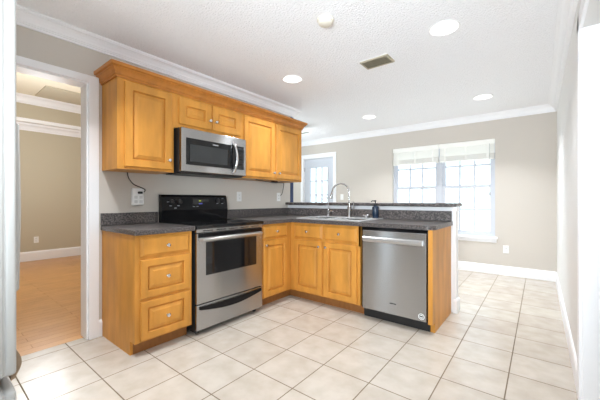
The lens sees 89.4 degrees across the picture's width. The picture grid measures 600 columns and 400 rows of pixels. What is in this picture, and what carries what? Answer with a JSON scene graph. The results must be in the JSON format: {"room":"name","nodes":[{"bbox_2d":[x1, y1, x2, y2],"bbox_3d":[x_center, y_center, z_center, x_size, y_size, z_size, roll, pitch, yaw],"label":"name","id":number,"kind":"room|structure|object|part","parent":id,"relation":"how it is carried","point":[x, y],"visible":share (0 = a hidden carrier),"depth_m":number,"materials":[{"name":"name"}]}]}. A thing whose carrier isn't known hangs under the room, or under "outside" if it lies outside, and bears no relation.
{"room":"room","nodes":[
{"label":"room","id":0,"kind":"room"},
{"bbox_2d":[16,102,80,126],"bbox_3d":[-3.660,-1.652,4.163,3.460,0.400,4.670,0,0,38],"label":"wall","id":1,"kind":"structure","parent":0,"point":[23,110],"depth_m":5.61,"materials":[{"name":"beige paint"}]},
{"bbox_2d":[16,92,80,113],"bbox_3d":[-4.938,-1.773,5.173,0.123,0.137,4.670,0,0,38],"label":"trim","id":2,"kind":"structure","parent":1,"relation":"attached to","point":[21,98],"depth_m":5.56,"materials":[{"name":"white paint"}]},
{"bbox_2d":[16,72,80,104],"bbox_3d":[-3.677,-1.872,4.126,3.440,0.060,4.790,0,0,38],"label":"ceiling","id":3,"kind":"structure","parent":0,"point":[25,84],"depth_m":4.88,"materials":[{"name":"beige paint"}]},
{"bbox_2d":[35,85,80,104],"bbox_3d":[-3.880,-1.835,5.714,0.730,0.016,1.570,0,0,38],"label":"panel","id":4,"kind":"object","parent":3,"relation":"attached to","point":[48,92],"visible":0.36,"depth_m":5.30,"materials":[{"name":"beige paint"}]},
{"bbox_2d":[16,117,80,130],"bbox_3d":[-3.453,-1.422,3.999,4.409,0.060,4.670,0,0,38],"label":"ceiling","id":5,"kind":"structure","parent":0,"point":[18,119],"depth_m":5.62,"materials":[{"name":"white paint"}]},
{"bbox_2d":[16,25,289,319],"bbox_3d":[-3.472,-0.362,4.014,4.700,2.980,4.910,0,0,38],"label":"wall","id":6,"kind":"structure","parent":0,"point":[115,188],"depth_m":3.99,"materials":[{"name":"beige paint"}]},
{"bbox_2d":[34,236,38,242],"bbox_3d":[-4.933,0.743,5.674,0.009,0.116,0.072,0,0,38],"label":"wall outlet","id":7,"kind":"object","parent":6,"relation":"attached to","point":[36,239],"visible":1,"depth_m":5.67,"materials":[{"name":"white plastic"}]},
{"bbox_2d":[16,122,80,137],"bbox_3d":[-5.140,-1.333,5.334,0.106,0.118,4.670,0,0,38],"label":"trim","id":8,"kind":"structure","parent":6,"relation":"attached to","point":[22,126],"depth_m":5.78,"materials":[{"name":"white paint"}]},
{"bbox_2d":[20,246,80,261],"bbox_3d":[-5.176,1.040,5.362,0.014,0.177,4.670,0,0,38],"label":"baseboard","id":9,"kind":"structure","parent":6,"relation":"attached to","point":[71,251],"depth_m":5.82,"materials":[{"name":"white paint"}]},
{"bbox_2d":[16,55,98,339],"bbox_3d":[-2.007,0.061,2.173,0.157,2.133,0.945,0,0,38],"label":"trim","id":10,"kind":"structure","parent":6,"relation":"attached to","point":[89,85],"depth_m":2.46,"materials":[{"name":"white paint"}]},
{"bbox_2d":[99,319,101,336],"bbox_3d":[-1.654,1.060,2.513,0.014,0.136,0.025,0,0,38],"label":"baseboard","id":11,"kind":"structure","parent":6,"relation":"attached to","point":[100,320],"depth_m":2.51,"materials":[{"name":"white paint"}]},
{"bbox_2d":[101,212,157,225],"bbox_3d":[-1.502,0.162,2.698,0.021,0.102,0.474,0,0,38],"label":"backsplash","id":12,"kind":"structure","parent":6,"relation":"attached to","point":[132,217],"depth_m":2.67,"materials":[{"name":"stone"}]},
{"bbox_2d":[131,188,143,205],"bbox_3d":[-1.455,-0.030,2.729,0.058,0.160,0.104,0,0,38],"label":"plug adapter","id":13,"kind":"object","parent":6,"relation":"attached to","point":[137,194],"visible":1,"depth_m":2.72,"materials":[{"name":"white plastic"}]},
{"bbox_2d":[102,77,173,173],"bbox_3d":[-1.367,-0.608,2.598,0.358,0.728,0.460,0,0,38],"label":"upper cabinet","id":14,"kind":"object","parent":6,"relation":"attached to","point":[138,118],"visible":0.99,"depth_m":2.47,"materials":[{"name":"brown wood"}]},
{"bbox_2d":[127,172,145,191],"bbox_3d":[-1.466,-0.156,2.716,0.148,0.175,0.039,0,0,-32],"label":"power cord","id":15,"kind":"object","parent":14,"relation":"hanging from","point":[127,172],"visible":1,"depth_m":2.71,"materials":[{"name":"black plastic"}]},
{"bbox_3d":[-1.251,-0.599,2.523,0.020,0.670,0.387,0,0,38],"label":"door","id":16,"kind":"part","parent":14,"relation":"part of","materials":[{"name":"brown wood"}]},
{"bbox_2d":[16,4,300,117],"bbox_3d":[-1.452,-1.273,2.807,0.208,0.098,4.483,0,0,38],"label":"trim","id":17,"kind":"structure","parent":6,"relation":"attached to","point":[27,18],"depth_m":2.66,"materials":[{"name":"white paint"}]},
{"bbox_2d":[94,59,307,130],"bbox_3d":[-0.791,-1.001,3.318,0.367,0.098,2.427,0,0,38],"label":"crown molding","id":18,"kind":"structure","parent":6,"relation":"attached to","point":[112,68],"depth_m":2.73,"materials":[{"name":"brown wood"}]},
{"bbox_2d":[174,93,240,138],"bbox_3d":[-0.984,-0.810,3.082,0.358,0.324,0.774,0,0,38],"label":"upper cabinet","id":19,"kind":"object","parent":6,"relation":"attached to","point":[191,113],"visible":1,"depth_m":2.94,"materials":[{"name":"brown wood"}]},
{"bbox_3d":[-0.982,-0.809,2.863,0.020,0.245,0.341,0,0,38],"label":"door","id":20,"kind":"part","parent":19,"relation":"part of","materials":[{"name":"brown wood"}]},
{"bbox_2d":[165,127,245,178],"bbox_3d":[-0.941,-0.441,3.051,0.461,0.406,0.747,0,0,38],"label":"microwave","id":21,"kind":"object","parent":19,"relation":"attached to","point":[197,153],"visible":0.95,"depth_m":2.87,"materials":[{"name":"silver metal"}]},
{"bbox_3d":[-0.803,-0.437,2.951,0.006,0.240,0.665,0,0,38],"label":"black glass","id":22,"kind":"part","parent":21,"relation":"part of","materials":[{"name":"black glass"}]},
{"bbox_3d":[-0.662,-0.429,3.092,0.077,0.333,0.029,0,0,25],"label":"handle","id":23,"kind":"part","parent":21,"relation":"part of","materials":[{"name":"silver metal"}]},
{"bbox_3d":[-0.756,-0.809,3.148,0.020,0.245,0.358,0,0,38],"label":"door","id":24,"kind":"part","parent":19,"relation":"part of","materials":[{"name":"brown wood"}]},
{"bbox_2d":[237,192,241,200],"bbox_3d":[-0.736,-0.042,3.677,0.009,0.116,0.072,0,0,38],"label":"wall outlet","id":25,"kind":"object","parent":6,"relation":"attached to","point":[239,194],"visible":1,"depth_m":3.68,"materials":[{"name":"white plastic"}]},
{"bbox_2d":[227,208,286,217],"bbox_3d":[-0.537,0.162,3.918,0.021,0.102,1.106,0,0,38],"label":"backsplash","id":26,"kind":"structure","parent":6,"relation":"attached to","point":[231,213],"depth_m":3.86,"materials":[{"name":"stone"}]},
{"bbox_2d":[231,113,300,182],"bbox_3d":[-0.411,-0.608,3.805,0.358,0.728,1.070,0,0,38],"label":"upper cabinet","id":27,"kind":"object","parent":6,"relation":"attached to","point":[273,150],"visible":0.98,"depth_m":3.65,"materials":[{"name":"brown wood"}]},
{"bbox_3d":[-0.461,-0.599,3.522,0.020,0.670,0.490,0,0,38],"label":"door","id":28,"kind":"part","parent":27,"relation":"part of","materials":[{"name":"brown wood"}]},
{"bbox_2d":[256,179,283,195],"bbox_3d":[-0.361,-0.151,3.917,0.052,0.185,0.808,0,0,20],"label":"power cord","id":29,"kind":"object","parent":27,"relation":"hanging from","point":[256,179],"visible":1,"depth_m":4.00,"materials":[{"name":"black plastic"}]},
{"bbox_3d":[-0.140,-0.599,3.928,0.020,0.670,0.494,0,0,38],"label":"door","id":30,"kind":"part","parent":27,"relation":"part of","materials":[{"name":"brown wood"}]},
{"bbox_2d":[16,0,557,141],"bbox_3d":[-0.029,-1.352,2.967,7.400,0.060,6.500,0,0,38],"label":"ceiling","id":31,"kind":"structure","parent":0,"point":[504,49],"depth_m":2.65,"materials":[{"name":"white paint"}]},
{"bbox_2d":[282,75,301,82],"bbox_3d":[-0.084,-1.317,3.310,0.219,0.009,0.219,0,0,38],"label":"recessed light","id":32,"kind":"object","parent":31,"relation":"in","point":[288,78],"visible":1,"depth_m":3.29,"materials":[{"name":"white"}]},
{"bbox_2d":[317,14,333,27],"bbox_3d":[0.186,-1.302,2.220,0.124,0.041,0.124,0,0,38],"label":"smoke detector","id":33,"kind":"object","parent":31,"relation":"attached to","point":[325,20],"visible":1,"depth_m":2.19,"materials":[{"name":"beige plastic"}]},
{"bbox_2d":[362,115,375,118],"bbox_3d":[1.100,-1.317,4.822,0.219,0.009,0.219,0,0,38],"label":"recessed light","id":34,"kind":"object","parent":31,"relation":"in","point":[365,116],"visible":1,"depth_m":4.78,"materials":[{"name":"white"}]},
{"bbox_2d":[354,52,394,69],"bbox_3d":[0.719,-1.311,2.897,0.350,0.022,0.188,0,0,38],"label":"ceiling vent","id":35,"kind":"object","parent":31,"relation":"in","point":[383,59],"visible":1,"depth_m":2.88,"materials":[{"name":"beige metal"}]},
{"bbox_2d":[429,19,459,35],"bbox_3d":[1.107,-1.317,2.331,0.219,0.009,0.219,0,0,38],"label":"recessed light","id":36,"kind":"object","parent":31,"relation":"in","point":[444,27],"visible":1,"depth_m":2.31,"materials":[{"name":"white plastic"}]},
{"bbox_2d":[473,94,492,99],"bbox_3d":[2.341,-1.317,3.884,0.219,0.009,0.219,0,0,38],"label":"recessed light","id":37,"kind":"object","parent":31,"relation":"in","point":[482,96],"visible":1,"depth_m":3.85,"materials":[{"name":"white"}]},
{"bbox_2d":[290,117,292,201],"bbox_3d":[-0.169,-0.042,4.497,0.131,2.340,0.064,0,0,38],"label":"trim","id":38,"kind":"structure","parent":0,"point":[291,184],"depth_m":4.45,"materials":[{"name":"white paint"}]},
{"bbox_2d":[8,255,577,399],"bbox_3d":[-0.968,1.158,3.392,9.400,0.060,7.000,0,0,38],"label":"floor","id":39,"kind":"structure","parent":0,"point":[506,339],"depth_m":2.23,"materials":[{"name":"beige tile"}]},
{"bbox_2d":[0,0,21,399],"bbox_3d":[-1.394,0.248,0.892,0.740,1.760,0.841,0,0,38],"label":"refrigerator","id":40,"kind":"object","parent":39,"relation":"on","point":[10,184],"visible":1,"depth_m":0.93,"materials":[{"name":"grey metal"}]},
{"bbox_3d":[-1.190,0.816,1.150,0.740,0.445,0.060,0,0,38],"label":"freezer drawer","id":41,"kind":"part","parent":40,"relation":"part of","materials":[{"name":"grey metal"}]},
{"bbox_3d":[-1.044,-0.044,1.035,0.368,1.175,0.060,0,0,38],"label":"door","id":42,"kind":"part","parent":40,"relation":"part of","materials":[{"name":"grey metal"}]},
{"bbox_3d":[-1.124,0.028,1.169,0.024,0.720,0.071,0,0,38],"label":"handle","id":43,"kind":"part","parent":40,"relation":"part of","materials":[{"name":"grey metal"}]},
{"bbox_2d":[102,231,191,355],"bbox_3d":[-1.252,0.691,2.498,0.662,0.875,0.448,0,0,38],"label":"base cabinet","id":44,"kind":"object","parent":39,"relation":"on","point":[147,279],"visible":0.98,"depth_m":2.30,"materials":[{"name":"brown wood"}]},
{"bbox_2d":[101,212,194,235],"bbox_3d":[-1.257,0.181,2.504,0.647,0.141,0.474,0,0,38],"label":"countertop","id":45,"kind":"structure","parent":44,"relation":"on","point":[132,223],"depth_m":2.54,"materials":[{"name":"stone"}]},
{"bbox_3d":[-1.022,0.343,2.324,0.021,0.145,0.388,0,0,38],"label":"drawer","id":46,"kind":"part","parent":44,"relation":"part of","materials":[{"name":"brown wood"}]},
{"bbox_3d":[-1.022,0.874,2.324,0.020,0.280,0.388,0,0,38],"label":"drawer","id":47,"kind":"part","parent":44,"relation":"part of","materials":[{"name":"brown wood"}]},
{"bbox_3d":[-1.022,0.574,2.324,0.020,0.279,0.388,0,0,38],"label":"drawer","id":48,"kind":"part","parent":44,"relation":"part of","materials":[{"name":"brown wood"}]},
{"bbox_2d":[159,194,262,333],"bbox_3d":[-0.838,0.538,2.962,0.682,1.180,0.762,0,0,38],"label":"range","id":49,"kind":"object","parent":39,"relation":"on","point":[226,253],"visible":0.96,"depth_m":2.81,"materials":[{"name":"silver metal"}]},
{"bbox_3d":[-1.079,0.079,3.153,0.067,0.262,0.756,0,0,38],"label":"panel","id":50,"kind":"part","parent":49,"relation":"part of","materials":[{"name":"black plastic"}]},
{"bbox_2d":[159,219,262,228],"bbox_3d":[-0.856,0.225,2.976,0.637,0.031,0.762,0,0,38],"label":"cooktop","id":51,"kind":"object","parent":49,"relation":"in","point":[198,223],"depth_m":2.84,"materials":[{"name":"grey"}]},
{"bbox_3d":[-0.625,0.572,2.793,0.029,0.588,0.752,0,0,38],"label":"oven door","id":52,"kind":"part","parent":49,"relation":"part of","materials":[{"name":"silver metal"}]},
{"bbox_3d":[-0.625,0.978,2.793,0.029,0.210,0.752,0,0,38],"label":"drawer","id":53,"kind":"part","parent":49,"relation":"part of","materials":[{"name":"silver metal"}]},
{"bbox_3d":[-0.610,0.919,2.782,0.015,0.068,0.696,0,0,38],"label":"handle","id":54,"kind":"part","parent":49,"relation":"part of","materials":[{"name":"black"}]},
{"bbox_3d":[-0.597,0.328,2.772,0.067,0.025,0.710,0,0,38],"label":"handle","id":55,"kind":"part","parent":49,"relation":"part of","materials":[{"name":"silver metal"}]},
{"bbox_2d":[261,222,290,304],"bbox_3d":[-0.275,0.691,3.733,0.662,0.875,1.116,0,0,38],"label":"base cabinet","id":56,"kind":"object","parent":39,"relation":"on","point":[276,238],"visible":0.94,"depth_m":3.29,"materials":[{"name":"brown wood"}]},
{"bbox_3d":[-0.263,0.338,3.283,0.021,0.136,0.375,0,0,38],"label":"drawer","id":57,"kind":"part","parent":56,"relation":"part of","materials":[{"name":"brown wood"}]},
{"bbox_3d":[-0.263,0.720,3.283,0.020,0.589,0.375,0,0,38],"label":"door","id":58,"kind":"part","parent":56,"relation":"part of","materials":[{"name":"brown wood"}]},
{"bbox_2d":[227,208,452,229],"bbox_3d":[0.324,0.181,3.265,2.181,0.141,1.149,0,0,38],"label":"countertop","id":59,"kind":"structure","parent":56,"relation":"on","point":[400,219],"depth_m":3.33,"materials":[{"name":"stone"}]},
{"bbox_2d":[323,197,332,215],"bbox_3d":[0.357,0.082,3.803,0.133,0.241,0.068,0,0,20],"label":"water tap","id":60,"kind":"object","parent":59,"relation":"on","point":[328,210],"visible":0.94,"depth_m":3.81,"materials":[{"name":"silver metal"}]},
{"bbox_2d":[296,216,382,221],"bbox_3d":[0.450,0.297,3.468,0.820,0.188,0.550,0,0,38],"label":"sink","id":61,"kind":"object","parent":59,"relation":"in","point":[338,218],"visible":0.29,"depth_m":3.48,"materials":[{"name":"silver metal"}]},
{"bbox_3d":[0.577,0.302,3.310,0.355,0.177,0.390,0,0,38],"label":"bowl","id":62,"kind":"part","parent":61,"relation":"part of","materials":[{"name":"silver metal"}]},
{"bbox_2d":[371,200,378,217],"bbox_3d":[0.844,0.102,3.404,0.075,0.202,0.075,0,0,38],"label":"soap dispenser","id":63,"kind":"object","parent":61,"relation":"on","point":[375,209],"visible":0.99,"depth_m":3.38,"materials":[{"name":"blue glass"}]},
{"bbox_2d":[329,183,353,216],"bbox_3d":[0.500,-0.002,3.633,0.294,0.409,0.068,0,0,7],"label":"faucet","id":64,"kind":"object","parent":59,"relation":"on","point":[349,210],"visible":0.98,"depth_m":3.62,"materials":[{"name":"silver metal"}]},
{"bbox_3d":[0.489,-0.062,3.629,0.219,0.289,0.020,0,0,1],"label":"spout","id":65,"kind":"part","parent":64,"relation":"part of","materials":[{"name":"silver metal"}]},
{"bbox_2d":[290,222,363,313],"bbox_3d":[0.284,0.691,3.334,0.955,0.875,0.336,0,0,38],"label":"base cabinet","id":66,"kind":"object","parent":39,"relation":"on","point":[326,259],"visible":0.98,"depth_m":3.17,"materials":[{"name":"brown wood"}]},
{"bbox_3d":[0.085,0.729,3.332,0.378,0.570,0.020,0,0,38],"label":"door","id":67,"kind":"part","parent":66,"relation":"part of","materials":[{"name":"brown wood"}]},
{"bbox_3d":[0.085,0.346,3.332,0.378,0.153,0.021,0,0,38],"label":"drawer","id":68,"kind":"part","parent":66,"relation":"part of","materials":[{"name":"brown wood"}]},
{"bbox_3d":[0.405,0.346,3.079,0.382,0.153,0.021,0,0,38],"label":"drawer","id":69,"kind":"part","parent":66,"relation":"part of","materials":[{"name":"brown wood"}]},
{"bbox_3d":[0.405,0.729,3.079,0.382,0.570,0.020,0,0,38],"label":"door","id":70,"kind":"part","parent":66,"relation":"part of","materials":[{"name":"brown wood"}]},
{"bbox_2d":[362,227,430,331],"bbox_3d":[1.006,0.694,2.958,0.619,0.868,0.669,0,0,38],"label":"dishwasher","id":71,"kind":"object","parent":39,"relation":"on","point":[394,260],"visible":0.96,"depth_m":2.71,"materials":[{"name":"silver metal"}]},
{"bbox_3d":[0.814,0.367,2.710,0.543,0.051,0.040,0,0,38],"label":"handle","id":72,"kind":"part","parent":71,"relation":"part of","materials":[{"name":"silver metal"}]},
{"bbox_2d":[428,226,450,332],"bbox_3d":[1.291,0.691,2.785,0.036,0.875,0.662,0,0,38],"label":"end panel","id":73,"kind":"object","parent":39,"relation":"on","point":[439,241],"visible":0.85,"depth_m":2.69,"materials":[{"name":"brown wood"}]},
{"bbox_2d":[285,202,461,206],"bbox_3d":[0.770,0.051,3.809,2.201,0.036,0.388,0,0,38],"label":"bar","id":74,"kind":"object","parent":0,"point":[286,203],"visible":0.97,"depth_m":3.44,"materials":[{"name":"stone"}]},
{"bbox_2d":[288,205,458,311],"bbox_3d":[0.729,0.599,3.750,2.217,1.058,0.120,0,0,38],"label":"wall","id":75,"kind":"structure","parent":0,"point":[454,228],"depth_m":3.08,"materials":[{"name":"white paint"}]},
{"bbox_2d":[287,208,451,220],"bbox_3d":[0.663,0.162,3.702,2.171,0.102,0.042,0,0,38],"label":"backsplash","id":76,"kind":"structure","parent":75,"relation":"attached to","point":[385,214],"depth_m":3.43,"materials":[{"name":"stone"}]},
{"bbox_2d":[453,297,459,313],"bbox_3d":[0.737,1.060,3.743,2.199,0.136,0.140,0,0,38],"label":"baseboard","id":77,"kind":"structure","parent":75,"relation":"attached to","point":[456,302],"depth_m":3.02,"materials":[{"name":"white paint"}]},
{"bbox_2d":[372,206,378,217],"bbox_3d":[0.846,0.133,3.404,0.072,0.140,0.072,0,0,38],"label":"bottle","id":78,"kind":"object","parent":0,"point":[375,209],"depth_m":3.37,"materials":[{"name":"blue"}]},
{"bbox_2d":[293,111,556,271],"bbox_3d":[1.386,-0.097,5.992,5.866,2.450,0.140,0,0,38],"label":"wall","id":79,"kind":"structure","parent":0,"point":[525,146],"depth_m":4.57,"materials":[{"name":"beige paint"}]},
{"bbox_2d":[301,152,335,201],"bbox_3d":[0.422,0.056,6.721,0.940,2.145,0.172,0,0,38],"label":"door","id":80,"kind":"structure","parent":79,"relation":"in","point":[321,160],"depth_m":6.72,"materials":[{"name":"white paint"}]},
{"bbox_2d":[394,149,497,242],"bbox_3d":[2.375,-0.147,5.168,1.680,1.600,0.165,0,0,38],"label":"window","id":81,"kind":"structure","parent":79,"relation":"in","point":[440,188],"depth_m":5.00,"materials":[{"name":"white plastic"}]},
{"bbox_2d":[393,144,438,165],"bbox_3d":[2.053,-0.789,5.409,0.798,0.310,0.047,0,0,38],"label":"window blind","id":82,"kind":"object","parent":81,"relation":"attached to","point":[428,154],"visible":1,"depth_m":5.38,"materials":[{"name":"white fabric"}]},
{"bbox_3d":[2.052,-0.644,5.408,0.786,0.021,0.041,0,0,38],"label":"rail","id":83,"kind":"part","parent":82,"relation":"part of","materials":[{"name":"white"}]},
{"bbox_3d":[2.079,0.150,5.443,0.745,0.775,0.030,0,0,38],"label":"sash","id":84,"kind":"part","parent":81,"relation":"part of","materials":[{"name":"grey plastic"}]},
{"bbox_3d":[2.100,-0.559,5.469,0.745,0.715,0.030,0,0,38],"label":"sash","id":85,"kind":"part","parent":81,"relation":"part of","materials":[{"name":"glass"}]},
{"bbox_2d":[439,138,494,195],"bbox_3d":[2.677,-0.505,4.902,0.798,0.877,0.068,0,0,38],"label":"window blind","id":86,"kind":"object","parent":81,"relation":"attached to","point":[484,149],"visible":1,"depth_m":4.87,"materials":[{"name":"white fabric"}]},
{"bbox_3d":[2.683,-0.644,4.909,0.786,0.021,0.041,0,0,38],"label":"rail","id":87,"kind":"part","parent":86,"relation":"part of","materials":[{"name":"white"}]},
{"bbox_3d":[2.925,-0.469,4.678,0.024,0.805,0.024,0,0,38],"label":"pull cord","id":88,"kind":"part","parent":86,"relation":"part of","materials":[{"name":"grey plastic"}]},
{"bbox_3d":[2.737,-0.559,4.965,0.730,0.715,0.030,0,0,38],"label":"sash","id":89,"kind":"part","parent":81,"relation":"part of","materials":[{"name":"grey plastic"}]},
{"bbox_3d":[2.717,0.150,4.939,0.730,0.775,0.030,0,0,38],"label":"sash","id":90,"kind":"part","parent":81,"relation":"part of","materials":[{"name":"grey plastic"}]},
{"bbox_3d":[2.356,0.609,5.144,1.680,0.089,0.105,0,0,38],"label":"sill","id":91,"kind":"part","parent":81,"relation":"part of","materials":[{"name":"white paint"}]},
{"bbox_2d":[503,245,508,253],"bbox_3d":[3.089,0.743,4.549,0.072,0.116,0.009,0,0,38],"label":"wall outlet","id":92,"kind":"object","parent":79,"relation":"attached to","point":[505,248],"visible":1,"depth_m":4.54,"materials":[{"name":"white plastic"}]},
{"bbox_2d":[458,261,555,281],"bbox_3d":[2.152,1.060,5.288,3.551,0.136,0.014,0,0,38],"label":"baseboard","id":93,"kind":"structure","parent":79,"relation":"attached to","point":[462,265],"depth_m":4.52,"materials":[{"name":"white paint"}]},
{"bbox_2d":[301,0,577,146],"bbox_3d":[-0.645,-1.273,3.441,5.646,0.098,6.380,0,0,38],"label":"trim","id":94,"kind":"structure","parent":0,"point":[566,10],"depth_m":4.25,"materials":[{"name":"white paint"}]},
{"bbox_2d":[557,0,599,355],"bbox_3d":[1.605,-0.097,1.630,0.130,2.450,6.430,0,0,38],"label":"wall","id":95,"kind":"structure","parent":0,"point":[567,105],"depth_m":2.39,"materials":[{"name":"white paint"}]},
{"bbox_2d":[556,272,576,391],"bbox_3d":[2.563,1.060,2.957,0.014,0.136,3.131,0,0,38],"label":"baseboard","id":96,"kind":"structure","parent":95,"relation":"attached to","point":[571,348],"depth_m":2.31,"materials":[{"name":"white paint"}]},
{"bbox_2d":[577,0,599,399],"bbox_3d":[1.296,0.051,1.249,0.151,2.155,1.120,0,0,38],"label":"trim","id":97,"kind":"structure","parent":95,"relation":"attached to","point":[588,38],"depth_m":1.63,"materials":[{"name":"white paint"}]}
]}

